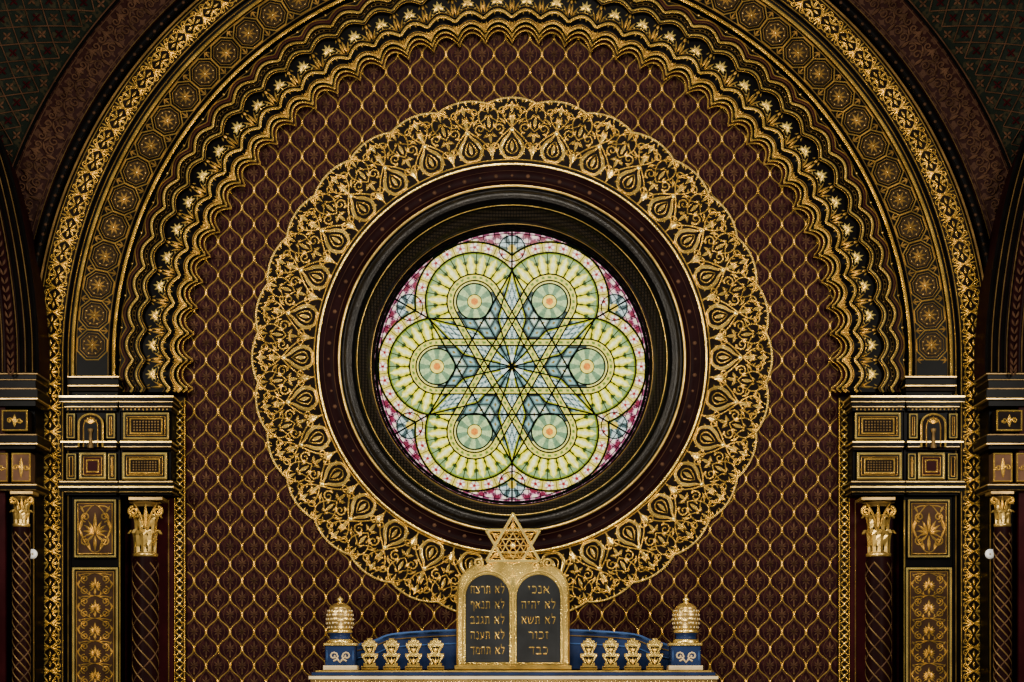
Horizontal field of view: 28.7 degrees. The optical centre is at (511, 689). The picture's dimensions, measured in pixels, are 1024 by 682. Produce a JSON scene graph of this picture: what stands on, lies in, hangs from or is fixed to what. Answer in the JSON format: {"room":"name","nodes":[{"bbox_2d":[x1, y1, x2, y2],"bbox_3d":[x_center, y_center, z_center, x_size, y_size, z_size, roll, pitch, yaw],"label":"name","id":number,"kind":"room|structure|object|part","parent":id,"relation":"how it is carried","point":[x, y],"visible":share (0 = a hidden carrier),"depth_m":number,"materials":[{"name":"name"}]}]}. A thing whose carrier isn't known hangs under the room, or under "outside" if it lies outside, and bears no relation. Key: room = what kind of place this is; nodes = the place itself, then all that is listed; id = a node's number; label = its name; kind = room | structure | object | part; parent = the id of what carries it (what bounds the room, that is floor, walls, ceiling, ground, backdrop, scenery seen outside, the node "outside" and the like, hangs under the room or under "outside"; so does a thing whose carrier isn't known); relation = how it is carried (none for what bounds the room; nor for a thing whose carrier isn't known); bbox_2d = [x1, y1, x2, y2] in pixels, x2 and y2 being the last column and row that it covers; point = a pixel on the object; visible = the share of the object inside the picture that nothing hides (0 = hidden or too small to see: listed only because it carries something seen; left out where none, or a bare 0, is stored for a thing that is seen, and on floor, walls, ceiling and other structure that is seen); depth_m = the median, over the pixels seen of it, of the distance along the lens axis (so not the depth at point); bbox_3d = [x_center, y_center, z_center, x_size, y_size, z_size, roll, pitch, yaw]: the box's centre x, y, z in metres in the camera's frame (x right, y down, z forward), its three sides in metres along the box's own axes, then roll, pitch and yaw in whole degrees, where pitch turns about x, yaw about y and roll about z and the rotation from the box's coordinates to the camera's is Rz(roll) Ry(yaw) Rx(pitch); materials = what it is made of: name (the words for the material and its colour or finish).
{"room":"house of worship","nodes":[
{"label":"house of worship","id":0,"kind":"room"},
{"bbox_2d":[0,373,50,681],"bbox_3d":[-4.996,-0.029,19.465,1.000,6.010,1.030,0,0,0],"label":"pier","id":1,"kind":"object","parent":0,"point":[24,399],"visible":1,"depth_m":19.09,"materials":[{"name":"black paint"}]},
{"bbox_3d":[-4.901,-2.115,19.146,0.209,0.276,0.308,0,0,0],"label":"frieze panel","id":2,"kind":"part","parent":1,"relation":"part of","materials":[{"name":"gold metal"}]},
{"bbox_3d":[-4.730,-2.562,19.146,0.247,0.200,0.308,0,0,0],"label":"frieze panel","id":3,"kind":"part","parent":1,"relation":"part of","materials":[{"name":"gold metal"}]},
{"bbox_3d":[-4.668,-2.115,19.146,0.181,0.276,0.308,0,0,0],"label":"frieze panel","id":4,"kind":"part","parent":1,"relation":"part of","materials":[{"name":"gold metal"}]},
{"bbox_2d":[0,137,49,380],"bbox_3d":[-5.201,-4.455,19.344,1.425,2.976,0.911,0,0,0],"label":"trim","id":5,"kind":"structure","parent":1,"relation":"on","point":[24,334],"depth_m":18.98,"materials":[{"name":"black paint"}]},
{"bbox_3d":[-4.970,-1.925,19.230,0.925,0.055,0.540,0,0,0],"label":"cornice","id":6,"kind":"part","parent":1,"relation":"part of","materials":[{"name":"black paint"}]},
{"bbox_3d":[-4.967,-2.360,19.225,0.943,0.140,0.550,0,0,0],"label":"cornice","id":7,"kind":"part","parent":1,"relation":"part of","materials":[{"name":"gold metal"}]},
{"bbox_3d":[-4.972,-2.853,19.225,0.951,0.310,0.550,0,0,0],"label":"cornice","id":8,"kind":"part","parent":1,"relation":"part of","materials":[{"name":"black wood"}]},
{"bbox_2d":[30,549,36,558],"bbox_3d":[-4.598,-1.304,19.152,0.096,0.096,0.056,0,0,0],"label":"detector","id":9,"kind":"object","parent":1,"relation":"attached to","point":[33,551],"visible":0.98,"depth_m":19.14,"materials":[{"name":"white plastic"}]},
{"bbox_2d":[58,376,180,681],"bbox_3d":[-3.863,0.004,19.750,1.124,6.161,0.480,0,0,0],"label":"pier","id":10,"kind":"object","parent":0,"point":[122,447],"visible":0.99,"depth_m":19.62,"materials":[{"name":"black paint"}]},
{"bbox_3d":[-4.332,-2.591,19.706,0.098,0.255,0.188,0,0,0],"label":"frieze panel","id":11,"kind":"part","parent":10,"relation":"part of","materials":[{"name":"black paint"}]},
{"bbox_3d":[-4.327,-2.193,19.706,0.108,0.265,0.188,0,0,0],"label":"frieze panel","id":12,"kind":"part","parent":10,"relation":"part of","materials":[{"name":"black paint"}]},
{"bbox_3d":[-4.131,-1.977,19.745,0.588,0.132,0.470,0,0,0],"label":"cornice","id":13,"kind":"part","parent":10,"relation":"part of","materials":[{"name":"black paint"}]},
{"bbox_3d":[-4.133,-2.804,19.750,0.583,0.140,0.460,0,0,0],"label":"cornice","id":14,"kind":"part","parent":10,"relation":"part of","materials":[{"name":"gold metal"}]},
{"bbox_3d":[-4.140,-2.393,19.765,0.550,0.082,0.430,0,0,0],"label":"cornice","id":15,"kind":"part","parent":10,"relation":"part of","materials":[{"name":"gold metal"}]},
{"bbox_3d":[-4.116,-2.198,19.703,0.275,0.275,0.193,0,0,0],"label":"frieze panel","id":16,"kind":"part","parent":10,"relation":"part of","materials":[{"name":"black paint"}]},
{"bbox_3d":[-4.092,-0.260,19.703,0.461,1.894,0.195,0,0,0],"label":"carved panel","id":17,"kind":"part","parent":10,"relation":"part of","materials":[{"name":"black paint"}]},
{"bbox_3d":[-4.092,-1.585,19.701,0.422,0.579,0.198,0,0,0],"label":"carved panel","id":18,"kind":"part","parent":10,"relation":"part of","materials":[{"name":"black paint"}]},
{"bbox_3d":[-4.102,-3.004,19.780,0.508,0.141,0.400,0,0,0],"label":"cornice","id":19,"kind":"part","parent":10,"relation":"part of","materials":[{"name":"black paint"}]},
{"bbox_3d":[-3.940,-2.591,19.706,0.098,0.255,0.188,0,0,0],"label":"frieze panel","id":20,"kind":"part","parent":10,"relation":"part of","materials":[{"name":"black paint"}]},
{"bbox_3d":[-3.925,-2.193,19.706,0.088,0.265,0.188,0,0,0],"label":"frieze panel","id":21,"kind":"part","parent":10,"relation":"part of","materials":[{"name":"black paint"}]},
{"bbox_3d":[-3.606,-2.198,19.703,0.451,0.275,0.193,0,0,0],"label":"frieze panel","id":22,"kind":"part","parent":10,"relation":"part of","materials":[{"name":"black paint"}]},
{"bbox_3d":[-3.591,-2.591,19.703,0.461,0.275,0.193,0,0,0],"label":"frieze panel","id":23,"kind":"part","parent":10,"relation":"part of","materials":[{"name":"black paint"}]},
{"bbox_3d":[-3.580,-2.393,19.765,0.506,0.082,0.430,0,0,0],"label":"cornice","id":24,"kind":"part","parent":10,"relation":"part of","materials":[{"name":"gold metal"}]},
{"bbox_3d":[-3.573,-1.977,19.745,0.544,0.132,0.470,0,0,0],"label":"cornice","id":25,"kind":"part","parent":10,"relation":"part of","materials":[{"name":"black paint"}]},
{"bbox_3d":[-3.575,-2.804,19.750,0.539,0.140,0.460,0,0,0],"label":"cornice","id":26,"kind":"part","parent":10,"relation":"part of","materials":[{"name":"gold metal"}]},
{"bbox_2d":[71,0,952,375],"bbox_3d":[0.000,-5.316,19.710,8.661,4.510,0.180,0,0,0],"label":"trim","id":27,"kind":"structure","parent":10,"relation":"on","point":[141,165],"depth_m":19.70,"materials":[{"name":"black paint"}]},
{"bbox_2d":[48,31,975,681],"bbox_3d":[0.000,-3.200,19.995,12.650,12.600,0.009,0,0,0],"label":"wall","id":28,"kind":"structure","parent":0,"point":[263,581],"depth_m":20.00,"materials":[{"name":"brown paint"}]},
{"bbox_2d":[174,396,185,681],"bbox_3d":[-3.317,0.080,19.968,0.120,6.025,0.065,0,0,0],"label":"trim","id":29,"kind":"structure","parent":28,"relation":"attached to","point":[180,501],"depth_m":19.95,"materials":[{"name":"gold metal"}]},
{"bbox_2d":[316,163,707,553],"bbox_3d":[0.000,-3.310,20.233,3.910,3.910,0.575,0,0,0],"label":"window","id":30,"kind":"structure","parent":28,"relation":"in","point":[499,334],"depth_m":20.46,"materials":[{"name":"multicoloured glass"}]},
{"bbox_3d":[0.000,-3.313,20.480,2.811,2.811,0.001,0,0,0],"label":"stained glass","id":31,"kind":"part","parent":30,"relation":"part of","materials":[{"name":"multicoloured glass"}]},
{"bbox_2d":[251,97,772,611],"bbox_3d":[0.000,-3.322,19.980,5.214,5.214,0.040,0,0,0],"label":"trim","id":32,"kind":"structure","parent":28,"relation":"attached to","point":[423,148],"depth_m":19.98,"materials":[{"name":"gold metal"}]},
{"bbox_2d":[116,0,907,392],"bbox_3d":[0.000,-5.054,19.844,7.833,4.252,0.312,0,0,0],"label":"trim","id":33,"kind":"structure","parent":28,"relation":"attached to","point":[795,137],"depth_m":19.79,"materials":[{"name":"gold paint"}]},
{"bbox_2d":[838,396,849,681],"bbox_3d":[3.317,0.080,19.968,0.120,6.025,0.065,0,0,0],"label":"trim","id":34,"kind":"structure","parent":28,"relation":"attached to","point":[843,501],"depth_m":19.95,"materials":[{"name":"gold metal"}]},
{"bbox_2d":[0,0,1023,235],"bbox_3d":[0.000,-6.233,18.300,13.680,6.857,2.400,0,0,0],"label":"ceiling","id":35,"kind":"structure","parent":0,"point":[56,56],"depth_m":19.33,"materials":[{"name":"black paint"}]},
{"bbox_2d":[34,0,989,267],"bbox_3d":[0.000,-5.584,19.457,9.618,4.882,0.125,0,0,0],"label":"trim","id":36,"kind":"structure","parent":35,"relation":"attached to","point":[67,160],"depth_m":19.43,"materials":[{"name":"black paint"}]},
{"bbox_2d":[843,376,965,681],"bbox_3d":[3.863,0.004,19.750,1.124,6.161,0.480,0,0,0],"label":"pier","id":37,"kind":"object","parent":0,"point":[901,447],"visible":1,"depth_m":19.62,"materials":[{"name":"black paint"}]},
{"bbox_3d":[3.573,-1.977,19.745,0.544,0.132,0.470,0,0,0],"label":"cornice","id":38,"kind":"part","parent":37,"relation":"part of","materials":[{"name":"black paint"}]},
{"bbox_3d":[3.575,-2.804,19.750,0.539,0.140,0.460,0,0,0],"label":"cornice","id":39,"kind":"part","parent":37,"relation":"part of","materials":[{"name":"gold metal"}]},
{"bbox_3d":[3.580,-2.393,19.765,0.506,0.082,0.430,0,0,0],"label":"cornice","id":40,"kind":"part","parent":37,"relation":"part of","materials":[{"name":"gold metal"}]},
{"bbox_3d":[3.591,-2.591,19.703,0.461,0.275,0.193,0,0,0],"label":"frieze panel","id":41,"kind":"part","parent":37,"relation":"part of","materials":[{"name":"black paint"}]},
{"bbox_3d":[3.606,-2.198,19.703,0.451,0.275,0.193,0,0,0],"label":"frieze panel","id":42,"kind":"part","parent":37,"relation":"part of","materials":[{"name":"black paint"}]},
{"bbox_3d":[3.925,-2.193,19.706,0.088,0.265,0.188,0,0,0],"label":"frieze panel","id":43,"kind":"part","parent":37,"relation":"part of","materials":[{"name":"black paint"}]},
{"bbox_3d":[3.940,-2.591,19.706,0.098,0.255,0.188,0,0,0],"label":"frieze panel","id":44,"kind":"part","parent":37,"relation":"part of","materials":[{"name":"black paint"}]},
{"bbox_3d":[4.102,-3.004,19.780,0.508,0.141,0.400,0,0,0],"label":"cornice","id":45,"kind":"part","parent":37,"relation":"part of","materials":[{"name":"black paint"}]},
{"bbox_3d":[4.092,-0.260,19.703,0.461,1.894,0.195,0,0,0],"label":"carved panel","id":46,"kind":"part","parent":37,"relation":"part of","materials":[{"name":"gold metal"}]},
{"bbox_3d":[4.092,-1.585,19.701,0.422,0.579,0.198,0,0,0],"label":"carved panel","id":47,"kind":"part","parent":37,"relation":"part of","materials":[{"name":"gold metal"}]},
{"bbox_3d":[4.116,-2.198,19.703,0.275,0.275,0.193,0,0,0],"label":"frieze panel","id":48,"kind":"part","parent":37,"relation":"part of","materials":[{"name":"black paint"}]},
{"bbox_3d":[4.140,-2.393,19.765,0.550,0.082,0.430,0,0,0],"label":"cornice","id":49,"kind":"part","parent":37,"relation":"part of","materials":[{"name":"gold metal"}]},
{"bbox_3d":[4.133,-2.804,19.750,0.583,0.140,0.460,0,0,0],"label":"cornice","id":50,"kind":"part","parent":37,"relation":"part of","materials":[{"name":"gold metal"}]},
{"bbox_3d":[4.131,-1.977,19.745,0.588,0.132,0.470,0,0,0],"label":"cornice","id":51,"kind":"part","parent":37,"relation":"part of","materials":[{"name":"gold metal"}]},
{"bbox_3d":[4.327,-2.193,19.706,0.108,0.265,0.188,0,0,0],"label":"frieze panel","id":52,"kind":"part","parent":37,"relation":"part of","materials":[{"name":"black paint"}]},
{"bbox_3d":[4.332,-2.591,19.706,0.098,0.255,0.188,0,0,0],"label":"frieze panel","id":53,"kind":"part","parent":37,"relation":"part of","materials":[{"name":"black paint"}]},
{"bbox_2d":[973,373,1023,681],"bbox_3d":[4.996,-0.029,19.465,1.000,6.010,1.030,0,0,0],"label":"pier","id":54,"kind":"object","parent":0,"point":[999,399],"visible":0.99,"depth_m":19.09,"materials":[{"name":"black paint"}]},
{"bbox_2d":[985,549,993,558],"bbox_3d":[4.584,-1.304,19.152,0.096,0.096,0.056,0,0,0],"label":"detector","id":55,"kind":"object","parent":54,"relation":"attached to","point":[989,554],"visible":0.99,"depth_m":19.13,"materials":[{"name":"white plastic"}]},
{"bbox_3d":[4.967,-2.360,19.225,0.943,0.140,0.550,0,0,0],"label":"cornice","id":56,"kind":"part","parent":54,"relation":"part of","materials":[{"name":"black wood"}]},
{"bbox_3d":[4.972,-2.853,19.225,0.951,0.310,0.550,0,0,0],"label":"cornice","id":57,"kind":"part","parent":54,"relation":"part of","materials":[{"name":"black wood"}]},
{"bbox_2d":[974,137,1023,380],"bbox_3d":[5.201,-4.455,19.344,1.425,2.976,0.911,0,0,0],"label":"arch","id":58,"kind":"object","parent":54,"relation":"on","point":[999,334],"depth_m":18.98,"materials":[{"name":"black paint"}]},
{"bbox_3d":[4.970,-1.925,19.230,0.925,0.055,0.540,0,0,0],"label":"cornice","id":59,"kind":"part","parent":54,"relation":"part of","materials":[{"name":"black paint"}]},
{"bbox_3d":[4.668,-2.115,19.146,0.181,0.276,0.308,0,0,0],"label":"frieze panel","id":60,"kind":"part","parent":54,"relation":"part of","materials":[{"name":"gold metal"}]},
{"bbox_3d":[4.730,-2.562,19.146,0.247,0.200,0.308,0,0,0],"label":"frieze panel","id":61,"kind":"part","parent":54,"relation":"part of","materials":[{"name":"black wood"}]},
{"bbox_3d":[4.901,-2.115,19.146,0.209,0.276,0.308,0,0,0],"label":"frieze panel","id":62,"kind":"part","parent":54,"relation":"part of","materials":[{"name":"gold metal"}]},
{"label":"floor","id":63,"kind":"structure","parent":0,"visible":0},
{"bbox_2d":[9,491,38,681],"bbox_3d":[-4.650,0.610,19.016,0.256,4.981,0.233,0,0,0],"label":"column","id":64,"kind":"structure","parent":63,"relation":"on","point":[21,535],"depth_m":18.95,"materials":[{"name":"black paint"}]},
{"bbox_2d":[128,497,167,681],"bbox_3d":[-3.593,0.608,19.698,0.375,4.985,0.346,0,0,0],"label":"column","id":65,"kind":"structure","parent":63,"relation":"on","point":[145,565],"depth_m":19.60,"materials":[{"name":"black paint"}]},
{"bbox_2d":[40,0,983,681],"bbox_3d":[0.000,-2.416,19.560,9.389,10.998,0.160,0,0,0],"label":"trim","id":66,"kind":"structure","parent":63,"relation":"on","point":[933,173],"depth_m":19.56,"materials":[{"name":"gold paint"}]},
{"bbox_2d":[309,629,717,681],"bbox_3d":[0.014,1.202,19.265,3.803,3.579,1.430,0,0,0],"label":"balustrade","id":67,"kind":"object","parent":63,"relation":"on","point":[447,636],"visible":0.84,"depth_m":18.60,"materials":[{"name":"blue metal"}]},
{"bbox_2d":[323,597,358,669],"bbox_3d":[-1.608,-0.536,18.850,0.318,0.699,0.300,0,0,0],"label":"turret","id":68,"kind":"object","parent":67,"relation":"on","point":[340,651],"visible":1,"depth_m":18.73,"materials":[{"name":"gold metal"}]},
{"bbox_2d":[361,638,377,669],"bbox_3d":[-1.342,-0.340,18.849,0.158,0.295,0.062,0,0,0],"label":"crest ornament","id":69,"kind":"object","parent":67,"relation":"on","point":[369,646],"visible":1,"depth_m":18.83,"materials":[{"name":"gold metal"}]},
{"bbox_2d":[383,638,399,669],"bbox_3d":[-1.134,-0.340,18.849,0.158,0.295,0.062,0,0,0],"label":"crest ornament","id":70,"kind":"object","parent":67,"relation":"on","point":[391,646],"visible":1,"depth_m":18.83,"materials":[{"name":"gold metal"}]},
{"bbox_2d":[405,638,421,669],"bbox_3d":[-0.927,-0.340,18.849,0.158,0.295,0.062,0,0,0],"label":"crest ornament","id":71,"kind":"object","parent":67,"relation":"on","point":[413,646],"visible":1,"depth_m":18.83,"materials":[{"name":"gold metal"}]},
{"bbox_2d":[427,638,443,669],"bbox_3d":[-0.720,-0.340,18.849,0.158,0.295,0.062,0,0,0],"label":"crest ornament","id":72,"kind":"object","parent":67,"relation":"on","point":[435,646],"visible":1,"depth_m":18.83,"materials":[{"name":"gold metal"}]},
{"bbox_2d":[455,513,570,669],"bbox_3d":[0.009,-0.933,18.870,1.098,1.481,0.200,0,0,0],"label":"tablet","id":73,"kind":"object","parent":67,"relation":"on","point":[512,614],"visible":1,"depth_m":18.79,"materials":[{"name":"gold metal"}]},
{"bbox_3d":[0.014,-0.118,19.265,3.803,0.126,1.430,0,0,0],"label":"cornice","id":74,"kind":"part","parent":67,"relation":"part of","materials":[{"name":"gold metal"}]},
{"bbox_2d":[580,638,596,669],"bbox_3d":[0.722,-0.340,18.849,0.158,0.295,0.062,0,0,0],"label":"crest ornament","id":75,"kind":"object","parent":67,"relation":"on","point":[588,646],"visible":1,"depth_m":18.83,"materials":[{"name":"gold metal"}]},
{"bbox_2d":[602,638,618,669],"bbox_3d":[0.930,-0.340,18.849,0.158,0.295,0.062,0,0,0],"label":"crest ornament","id":76,"kind":"object","parent":67,"relation":"on","point":[610,646],"visible":1,"depth_m":18.83,"materials":[{"name":"gold metal"}]},
{"bbox_2d":[624,638,640,669],"bbox_3d":[1.137,-0.340,18.849,0.158,0.295,0.062,0,0,0],"label":"crest ornament","id":77,"kind":"object","parent":67,"relation":"on","point":[632,646],"visible":1,"depth_m":18.83,"materials":[{"name":"gold metal"}]},
{"bbox_2d":[646,638,662,669],"bbox_3d":[1.345,-0.340,18.849,0.158,0.295,0.062,0,0,0],"label":"crest ornament","id":78,"kind":"object","parent":67,"relation":"on","point":[654,646],"visible":1,"depth_m":18.83,"materials":[{"name":"gold metal"}]},
{"bbox_2d":[667,597,702,669],"bbox_3d":[1.627,-0.536,18.850,0.318,0.699,0.300,0,0,0],"label":"turret","id":79,"kind":"object","parent":67,"relation":"on","point":[685,650],"visible":1,"depth_m":18.73,"materials":[{"name":"gold metal"}]},
{"bbox_2d":[856,497,895,681],"bbox_3d":[3.593,0.608,19.698,0.375,4.985,0.346,0,0,0],"label":"column","id":80,"kind":"structure","parent":63,"relation":"on","point":[878,574],"depth_m":19.60,"materials":[{"name":"black paint"}]},
{"bbox_2d":[985,491,1014,681],"bbox_3d":[4.650,0.610,19.016,0.256,4.981,0.233,0,0,0],"label":"column","id":81,"kind":"structure","parent":63,"relation":"on","point":[1002,540],"depth_m":18.95,"materials":[{"name":"black paint"}]}
]}

